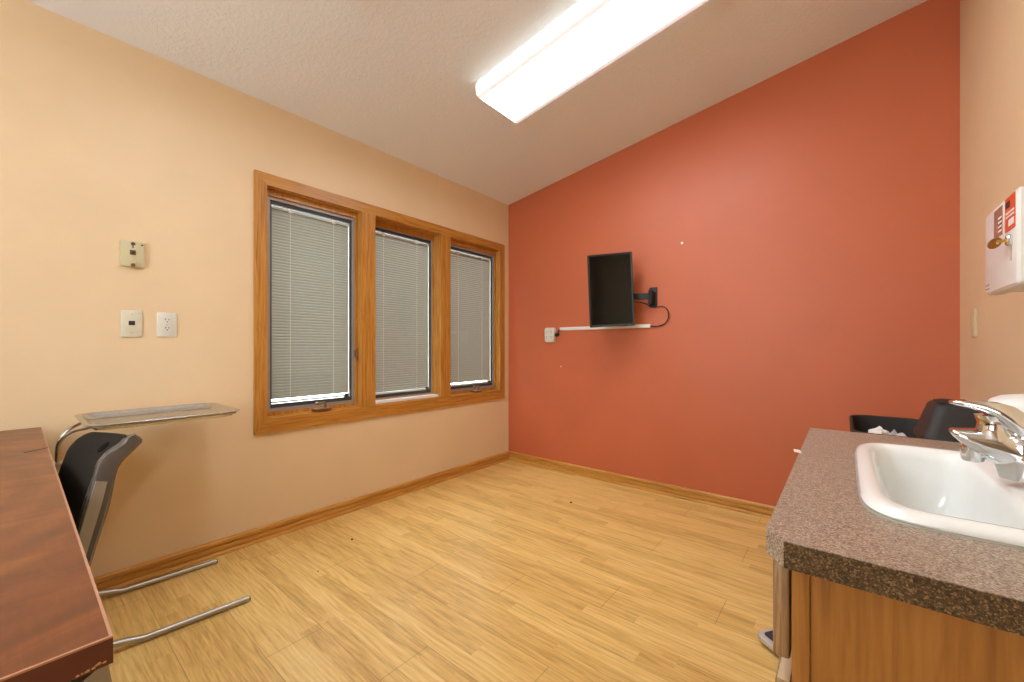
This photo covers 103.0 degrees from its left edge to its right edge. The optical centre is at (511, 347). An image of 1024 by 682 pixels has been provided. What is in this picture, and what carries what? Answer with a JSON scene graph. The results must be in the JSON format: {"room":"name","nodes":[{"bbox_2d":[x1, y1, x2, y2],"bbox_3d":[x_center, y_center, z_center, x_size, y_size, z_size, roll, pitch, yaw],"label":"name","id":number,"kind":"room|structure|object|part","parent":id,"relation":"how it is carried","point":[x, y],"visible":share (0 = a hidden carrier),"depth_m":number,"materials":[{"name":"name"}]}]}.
{"room":"medical exam room","nodes":[
{"label":"medical exam room","id":0,"kind":"room"},
{"bbox_2d":[0,0,508,577],"bbox_3d":[-1.616,-0.158,2.227,0.160,2.515,4.800,0,0,39],"label":"wall","id":1,"kind":"structure","parent":0,"point":[106,140],"depth_m":2.01,"materials":[{"name":"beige paint"}]},
{"bbox_2d":[121,310,141,336],"bbox_3d":[-1.775,-0.113,1.900,0.008,0.125,0.075,0,0,39],"label":"wall plate","id":2,"kind":"object","parent":1,"relation":"attached to","point":[131,321],"visible":1,"depth_m":1.90,"materials":[{"name":"beige plastic"}]},
{"bbox_2d":[120,240,144,267],"bbox_3d":[-1.767,-0.437,1.896,0.025,0.119,0.083,0,0,39],"label":"wall plate","id":3,"kind":"object","parent":1,"relation":"attached to","point":[132,254],"visible":1,"depth_m":1.89,"materials":[{"name":"beige plastic"}]},
{"bbox_2d":[157,312,176,336],"bbox_3d":[-1.694,-0.115,1.999,0.009,0.119,0.075,0,0,39],"label":"outlet plate","id":4,"kind":"object","parent":1,"relation":"attached to","point":[166,322],"visible":1,"depth_m":2.00,"materials":[{"name":"white plastic"}]},
{"bbox_2d":[163,326,171,330],"bbox_3d":[-1.691,-0.095,1.997,0.003,0.025,0.033,0,0,39],"label":"receptacle","id":5,"kind":"object","parent":4,"relation":"attached to","point":[165,328],"depth_m":2.00,"materials":[{"name":"white plastic"}]},
{"bbox_2d":[163,318,171,322],"bbox_3d":[-1.691,-0.135,1.997,0.003,0.025,0.033,0,0,39],"label":"receptacle","id":6,"kind":"object","parent":4,"relation":"attached to","point":[165,320],"depth_m":2.00,"materials":[{"name":"white plastic"}]},
{"bbox_2d":[94,451,509,590],"bbox_3d":[-1.546,1.060,2.169,0.022,0.081,4.800,0,0,39],"label":"baseboard","id":7,"kind":"structure","parent":1,"relation":"attached to","point":[147,570],"depth_m":2.34,"materials":[{"name":"brown wood"}]},
{"bbox_2d":[267,186,359,417],"bbox_3d":[-1.282,-0.265,2.618,0.182,1.340,0.594,0,0,39],"label":"window","id":8,"kind":"structure","parent":1,"relation":"in","point":[275,197],"depth_m":2.65,"materials":[{"name":"brown wood"}]},
{"bbox_2d":[272,206,348,403],"bbox_3d":[-1.282,-0.262,2.617,0.020,1.196,0.496,0,0,39],"label":"window blind","id":9,"kind":"object","parent":8,"relation":"attached to","point":[310,254],"visible":1,"depth_m":2.60,"materials":[{"name":"white plastic"}]},
{"bbox_3d":[-1.285,0.326,2.616,0.018,0.013,0.490,0,0,39],"label":"rail","id":10,"kind":"part","parent":9,"relation":"part of","materials":[{"name":"silver metal"}]},
{"bbox_3d":[-1.190,-0.260,2.716,0.002,1.160,0.002,0,0,39],"label":"ladder cord","id":11,"kind":"part","parent":9,"relation":"part of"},
{"bbox_3d":[-1.211,0.362,2.586,0.028,0.045,0.078,0,0,31],"label":"crank handle","id":12,"kind":"part","parent":8,"relation":"part of","materials":[{"name":"brown metal"}]},
{"bbox_3d":[-1.085,0.045,2.814,0.039,0.090,0.028,0,0,39],"label":"lock lever","id":13,"kind":"part","parent":8,"relation":"part of","materials":[{"name":"brown metal"}]},
{"bbox_2d":[253,170,504,434],"bbox_3d":[-0.763,-0.257,3.126,0.022,1.490,2.167,0,0,39],"label":"trim","id":14,"kind":"structure","parent":1,"relation":"attached to","point":[368,408],"depth_m":2.81,"materials":[{"name":"brown wood"}]},
{"bbox_2d":[376,217,438,404],"bbox_3d":[-0.850,-0.265,3.165,0.158,1.340,0.612,0,0,39],"label":"window","id":15,"kind":"structure","parent":1,"relation":"in","point":[388,227],"depth_m":3.36,"materials":[{"name":"brown wood"}]},
{"bbox_2d":[376,232,428,394],"bbox_3d":[-0.872,-0.262,3.182,0.020,1.220,0.554,0,0,39],"label":"window blind","id":16,"kind":"object","parent":15,"relation":"attached to","point":[402,265],"visible":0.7,"depth_m":3.19,"materials":[{"name":"white plastic"}]},
{"bbox_3d":[-0.875,0.340,3.181,0.018,0.017,0.548,0,0,39],"label":"rail","id":17,"kind":"part","parent":16,"relation":"part of","materials":[{"name":"silver metal"}]},
{"bbox_2d":[451,238,498,395],"bbox_3d":[-0.384,-0.265,3.716,0.182,1.340,0.646,0,0,39],"label":"window","id":18,"kind":"structure","parent":1,"relation":"in","point":[492,255],"depth_m":3.92,"materials":[{"name":"brown wood"}]},
{"bbox_2d":[451,250,490,386],"bbox_3d":[-0.384,-0.262,3.716,0.020,1.196,0.548,0,0,39],"label":"window blind","id":19,"kind":"object","parent":18,"relation":"attached to","point":[470,274],"visible":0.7,"depth_m":3.71,"materials":[{"name":"white plastic"}]},
{"bbox_3d":[-0.386,0.328,3.714,0.018,0.017,0.542,0,0,39],"label":"rail","id":20,"kind":"part","parent":19,"relation":"part of","materials":[{"name":"silver metal"}]},
{"bbox_2d":[100,460,779,681],"bbox_3d":[-0.400,1.130,1.232,3.302,0.060,5.000,0,0,39],"label":"floor","id":21,"kind":"structure","parent":0,"point":[492,573],"depth_m":1.83,"materials":[{"name":"brown wood"}]},
{"bbox_2d":[0,427,112,681],"bbox_3d":[-1.423,0.709,0.747,1.890,0.781,0.980,0,0,39],"label":"desk","id":22,"kind":"object","parent":21,"relation":"on","point":[55,627],"visible":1,"depth_m":0.55,"materials":[{"name":"brown wood"}]},
{"bbox_3d":[-0.452,0.726,0.486,0.028,0.748,0.155,0,0,39],"label":"leg","id":23,"kind":"part","parent":22,"relation":"part of","materials":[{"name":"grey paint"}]},
{"bbox_2d":[58,432,141,565],"bbox_3d":[-1.242,0.654,0.878,0.475,0.893,0.606,0,0,39],"label":"desk chair","id":24,"kind":"object","parent":21,"relation":"on","point":[87,473],"visible":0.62,"depth_m":0.96,"materials":[{"name":"grey plastic"}]},
{"bbox_3d":[-1.114,0.407,1.057,0.426,0.395,0.135,0,0,35],"label":"backrest","id":25,"kind":"part","parent":24,"relation":"part of","materials":[{"name":"black plastic"}]},
{"bbox_2d":[54,412,250,647],"bbox_3d":[-1.515,0.691,1.712,0.529,0.818,0.579,0,0,39],"label":"tray stand","id":26,"kind":"object","parent":21,"relation":"on","point":[144,637],"visible":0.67,"depth_m":1.63,"materials":[{"name":"metal"}]},
{"bbox_3d":[-1.673,0.723,1.498,0.048,0.605,0.047,0,0,39],"label":"post","id":27,"kind":"part","parent":26,"relation":"part of","materials":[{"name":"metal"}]},
{"bbox_3d":[-1.690,0.393,1.561,0.017,0.214,0.122,0,0,-11],"label":"support rod","id":28,"kind":"part","parent":26,"relation":"part of","materials":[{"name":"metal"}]},
{"bbox_3d":[-1.609,0.393,1.495,0.122,0.214,0.017,0,0,-1],"label":"support rod","id":29,"kind":"part","parent":26,"relation":"part of","materials":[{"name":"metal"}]},
{"bbox_2d":[75,403,239,429],"bbox_3d":[-1.512,0.289,1.754,0.430,0.026,0.490,0,0,39],"label":"tray","id":30,"kind":"object","parent":26,"relation":"on","point":[105,418],"visible":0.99,"depth_m":1.78,"materials":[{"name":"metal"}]},
{"bbox_3d":[-1.684,1.069,1.883,0.029,0.062,0.524,0,0,41],"label":"leg","id":31,"kind":"part","parent":26,"relation":"part of","materials":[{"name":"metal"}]},
{"bbox_3d":[-1.512,0.286,1.754,0.409,0.009,0.469,0,0,39],"label":"tray frame","id":32,"kind":"part","parent":26,"relation":"part of","materials":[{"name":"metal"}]},
{"bbox_3d":[-1.320,1.069,1.580,0.033,0.062,0.518,0,0,42],"label":"leg","id":33,"kind":"part","parent":26,"relation":"part of","materials":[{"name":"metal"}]},
{"bbox_2d":[758,628,779,656],"bbox_3d":[1.079,1.077,1.423,0.280,0.045,0.280,0,0,-15],"label":"bathroom scale","id":34,"kind":"object","parent":21,"relation":"on","point":[765,636],"visible":0.16,"depth_m":1.49,"materials":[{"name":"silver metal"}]},
{"bbox_2d":[849,415,918,437],"bbox_3d":[1.672,0.719,1.785,0.293,0.762,0.578,0,0,39],"label":"waste bin","id":35,"kind":"object","parent":21,"relation":"on","point":[858,423],"visible":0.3,"depth_m":2.00,"materials":[{"name":"grey plastic"}]},
{"bbox_2d":[889,429,906,436],"bbox_3d":[1.657,0.508,1.780,0.208,0.313,0.435,0,0,39],"label":"liner","id":36,"kind":"object","parent":35,"relation":"in","point":[893,432],"visible":0.02,"depth_m":1.75,"materials":[{"name":"white plastic"}]},
{"bbox_2d":[868,426,889,434],"bbox_3d":[1.540,0.362,1.712,0.089,0.068,0.076,0,0,-21],"label":"paper towel","id":37,"kind":"object","parent":36,"relation":"on","point":[879,430],"visible":0.39,"depth_m":1.70,"materials":[{"name":"white paper"}]},
{"bbox_2d":[773,559,1023,681],"bbox_3d":[0.881,0.698,0.779,0.544,0.804,0.942,0,0,39],"label":"vanity cabinet","id":38,"kind":"object","parent":21,"relation":"on","point":[824,630],"visible":0.38,"depth_m":0.52,"materials":[{"name":"brown wood"}]},
{"bbox_3d":[0.531,0.377,0.762,0.021,0.142,0.448,0,0,39],"label":"drawer","id":39,"kind":"part","parent":38,"relation":"part of","materials":[{"name":"brown wood"}]},
{"bbox_3d":[0.533,0.736,0.760,0.020,0.509,0.448,0,0,39],"label":"door","id":40,"kind":"part","parent":38,"relation":"part of","materials":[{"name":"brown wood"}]},
{"bbox_3d":[0.698,0.653,0.929,0.020,0.714,0.942,0,0,39],"label":"frame","id":41,"kind":"part","parent":38,"relation":"part of","materials":[{"name":"brown wood"}]},
{"bbox_2d":[766,428,1023,635],"bbox_3d":[0.873,0.278,0.772,0.549,0.036,0.989,0,0,39],"label":"countertop","id":42,"kind":"structure","parent":38,"relation":"on","point":[819,526],"depth_m":0.54,"materials":[{"name":"laminate"}]},
{"bbox_2d":[855,443,1023,549],"bbox_3d":[0.871,0.329,0.737,0.379,0.174,0.599,0,0,39],"label":"sink","id":43,"kind":"object","parent":42,"relation":"in","point":[925,488],"visible":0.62,"depth_m":0.84,"materials":[{"name":"white ceramic"}]},
{"bbox_2d":[948,399,1023,483],"bbox_3d":[0.889,0.169,0.722,0.155,0.147,0.100,0,0,39],"label":"faucet","id":44,"kind":"object","parent":42,"relation":"on","point":[997,437],"visible":1,"depth_m":0.72,"materials":[{"name":"silver metal"}]},
{"bbox_3d":[0.876,0.189,0.733,0.122,0.085,0.072,0,0,39],"label":"spout","id":45,"kind":"part","parent":44,"relation":"part of","materials":[{"name":"silver metal"}]},
{"bbox_3d":[0.872,0.135,0.737,0.110,0.079,0.068,0,0,39],"label":"lever","id":46,"kind":"part","parent":44,"relation":"part of","materials":[{"name":"silver metal"}]},
{"bbox_2d":[988,394,1023,412],"bbox_3d":[1.208,0.183,0.917,0.182,0.153,0.182,0,0,39],"label":"wipes canister","id":47,"kind":"object","parent":42,"relation":"on","point":[1015,400],"visible":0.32,"depth_m":0.93,"materials":[{"name":"white plastic"}]},
{"bbox_2d":[913,398,980,442],"bbox_3d":[1.464,0.635,1.283,0.270,0.930,0.240,0,0,39],"label":"bin","id":48,"kind":"object","parent":21,"relation":"on","point":[938,415],"visible":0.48,"depth_m":1.26,"materials":[{"name":"grey plastic"}]},
{"bbox_2d":[26,0,926,204],"bbox_3d":[-0.400,-1.684,1.232,3.302,0.588,5.000,0,0,39],"label":"ceiling","id":49,"kind":"structure","parent":0,"point":[398,79],"depth_m":2.26,"materials":[{"name":"white paint"}]},
{"bbox_2d":[475,0,708,123],"bbox_3d":[0.376,-1.603,2.151,1.217,0.269,0.389,0,0,39],"label":"ceiling light","id":50,"kind":"object","parent":49,"relation":"attached to","point":[596,33],"visible":1,"depth_m":2.14,"materials":[{"name":"white plastic"}]},
{"bbox_2d":[509,0,959,505],"bbox_3d":[1.151,-0.399,3.128,3.302,2.998,0.100,0,0,39],"label":"wall","id":51,"kind":"structure","parent":0,"point":[813,280],"depth_m":2.67,"materials":[{"name":"paint"}]},
{"bbox_2d":[545,328,555,342],"bbox_3d":[0.345,-0.117,3.697,0.107,0.134,0.040,0,0,39],"label":"adapter","id":52,"kind":"object","parent":51,"relation":"attached to","point":[550,337],"visible":1,"depth_m":3.68,"materials":[{"name":"white plastic"}]},
{"bbox_2d":[559,324,650,330],"bbox_3d":[0.745,-0.170,3.385,0.820,0.028,0.016,0,0,39],"label":"cover","id":53,"kind":"object","parent":51,"relation":"attached to","point":[637,325],"visible":0.96,"depth_m":3.35,"materials":[{"name":"white plastic"}]},
{"bbox_2d":[634,301,668,326],"bbox_3d":[1.028,-0.259,3.102,0.315,0.196,0.073,0,0,16],"label":"cable","id":54,"kind":"object","parent":53,"relation":"attached to","point":[634,301],"visible":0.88,"depth_m":3.06,"materials":[{"name":"black plastic"}]},
{"bbox_2d":[509,451,775,518],"bbox_3d":[1.144,1.060,3.055,3.020,0.081,0.022,0,0,39],"label":"baseboard","id":55,"kind":"structure","parent":51,"relation":"attached to","point":[730,503],"depth_m":3.10,"materials":[{"name":"brown wood"}]},
{"bbox_2d":[634,287,656,307],"bbox_3d":[0.905,-0.403,3.123,0.404,0.184,0.084,0,0,11],"label":"mount","id":56,"kind":"object","parent":51,"relation":"attached to","point":[651,295],"depth_m":3.09,"materials":[{"name":"black metal"}]},
{"bbox_2d":[587,252,634,327],"bbox_3d":[0.750,-0.438,3.092,0.352,0.564,0.050,0,0,14],"label":"monitor","id":57,"kind":"object","parent":56,"relation":"attached to","point":[610,276],"visible":1,"depth_m":3.07,"materials":[{"name":"black plastic"}]},
{"bbox_3d":[0.974,-0.393,3.109,0.165,0.050,0.022,0,0,29],"label":"arm","id":58,"kind":"part","parent":56,"relation":"part of","materials":[{"name":"black plastic"}]},
{"bbox_3d":[1.081,-0.387,3.112,0.058,0.152,0.014,0,0,39],"label":"wall plate","id":59,"kind":"part","parent":56,"relation":"part of","materials":[{"name":"black plastic"}]},
{"bbox_2d":[960,0,1023,400],"bbox_3d":[0.839,-0.391,0.218,0.100,2.983,4.800,0,0,39],"label":"wall","id":60,"kind":"structure","parent":0,"point":[991,31],"depth_m":1.70,"materials":[{"name":"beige paint"}]},
{"bbox_2d":[970,309,976,337],"bbox_3d":[2.116,-0.114,1.868,0.012,0.130,0.072,0,0,39],"label":"switch plate","id":61,"kind":"object","parent":60,"relation":"attached to","point":[973,313],"visible":1,"depth_m":1.85,"materials":[{"name":"beige plastic"}]},
{"bbox_2d":[985,186,1023,294],"bbox_3d":[1.502,-0.304,1.195,0.112,0.265,0.328,0,0,39],"label":"sharps container","id":62,"kind":"object","parent":60,"relation":"attached to","point":[1004,263],"visible":1,"depth_m":1.17,"materials":[{"name":"white plastic"}]},
{"bbox_2d":[987,238,1005,248],"bbox_3d":[1.389,-0.302,1.175,0.016,0.030,0.062,0,0,15],"label":"key","id":63,"kind":"object","parent":62,"relation":"in","point":[991,244],"visible":1,"depth_m":1.17,"materials":[{"name":"gold metal"}]},
{"bbox_2d":[1005,200,1009,209],"bbox_3d":[1.412,-0.407,1.159,0.001,0.018,0.038,0,0,39],"label":"print","id":64,"kind":"object","parent":62,"relation":"on","point":[1007,202],"depth_m":1.16},
{"bbox_2d":[1008,216,1013,226],"bbox_3d":[1.392,-0.353,1.135,0.001,0.018,0.047,0,0,39],"label":"print","id":65,"kind":"object","parent":62,"relation":"on","point":[1010,218],"depth_m":1.14,"materials":[{"name":"white paper"}]}
]}

